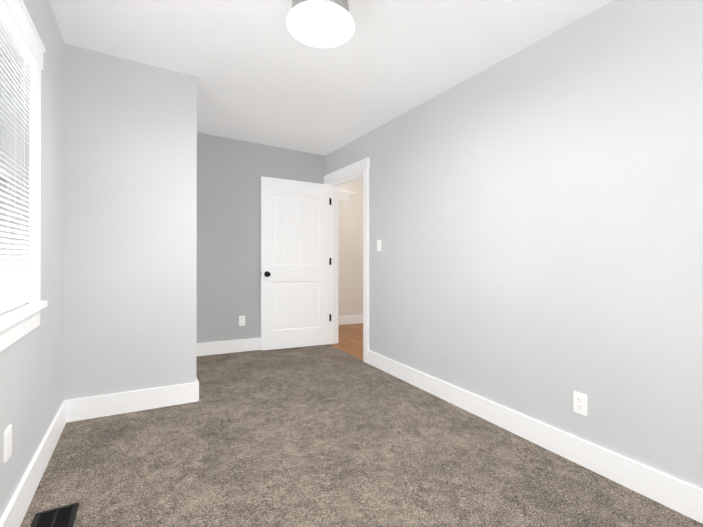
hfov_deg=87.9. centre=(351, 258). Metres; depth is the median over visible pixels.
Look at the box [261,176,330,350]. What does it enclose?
door
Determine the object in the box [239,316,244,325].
outlet
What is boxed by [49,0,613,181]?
ceiling
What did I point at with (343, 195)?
shelf
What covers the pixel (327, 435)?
floor carpet
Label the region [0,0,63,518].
wall
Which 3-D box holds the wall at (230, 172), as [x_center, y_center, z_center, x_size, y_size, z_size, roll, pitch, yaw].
[-1.458,-0.155,4.178,2.513,2.492,0.120,0,0,-30]
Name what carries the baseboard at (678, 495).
attached to the wall at (536, 218)
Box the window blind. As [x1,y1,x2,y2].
[0,0,34,313]
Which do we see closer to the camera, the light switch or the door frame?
the light switch
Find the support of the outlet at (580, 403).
attached to the wall at (536, 218)
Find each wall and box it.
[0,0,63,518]
[196,132,324,342]
[325,0,702,488]
[338,181,362,316]
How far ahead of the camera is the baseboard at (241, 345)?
4.12 m
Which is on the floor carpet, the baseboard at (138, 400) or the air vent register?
the air vent register
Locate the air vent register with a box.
[30,502,78,526]
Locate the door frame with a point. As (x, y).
(363, 165)
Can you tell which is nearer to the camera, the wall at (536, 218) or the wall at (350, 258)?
the wall at (536, 218)
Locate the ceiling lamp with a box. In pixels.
[286,0,354,47]
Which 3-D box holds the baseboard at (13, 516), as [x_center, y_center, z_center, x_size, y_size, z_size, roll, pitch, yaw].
[-0.873,0.998,0.667,0.017,0.186,3.888,0,0,-30]
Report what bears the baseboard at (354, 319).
attached to the wall at (350, 258)
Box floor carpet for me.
[20,344,702,526]
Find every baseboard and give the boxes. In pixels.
[0,400,67,526]
[68,378,198,421]
[196,338,260,355]
[338,315,362,324]
[368,350,702,523]
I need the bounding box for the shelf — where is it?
[338,190,355,208]
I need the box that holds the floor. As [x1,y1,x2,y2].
[330,323,362,359]
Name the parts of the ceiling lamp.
flush-mount lamp shade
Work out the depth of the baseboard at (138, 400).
2.52 m
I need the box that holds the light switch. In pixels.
[377,240,380,250]
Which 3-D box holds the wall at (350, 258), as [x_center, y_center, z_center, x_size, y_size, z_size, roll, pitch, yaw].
[-0.076,-0.116,6.218,1.920,2.482,0.120,0,0,-30]
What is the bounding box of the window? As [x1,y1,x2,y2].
[0,0,47,351]
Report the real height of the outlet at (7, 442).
0.115 m
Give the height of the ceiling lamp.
0.248 m
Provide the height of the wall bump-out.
2.472 m
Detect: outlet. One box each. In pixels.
[4,424,11,462]
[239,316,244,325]
[573,391,586,415]
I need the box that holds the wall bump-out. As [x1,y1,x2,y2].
[64,44,196,399]
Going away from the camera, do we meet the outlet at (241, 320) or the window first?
the window
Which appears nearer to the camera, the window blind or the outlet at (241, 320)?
the window blind
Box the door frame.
[323,157,369,363]
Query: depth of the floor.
4.99 m

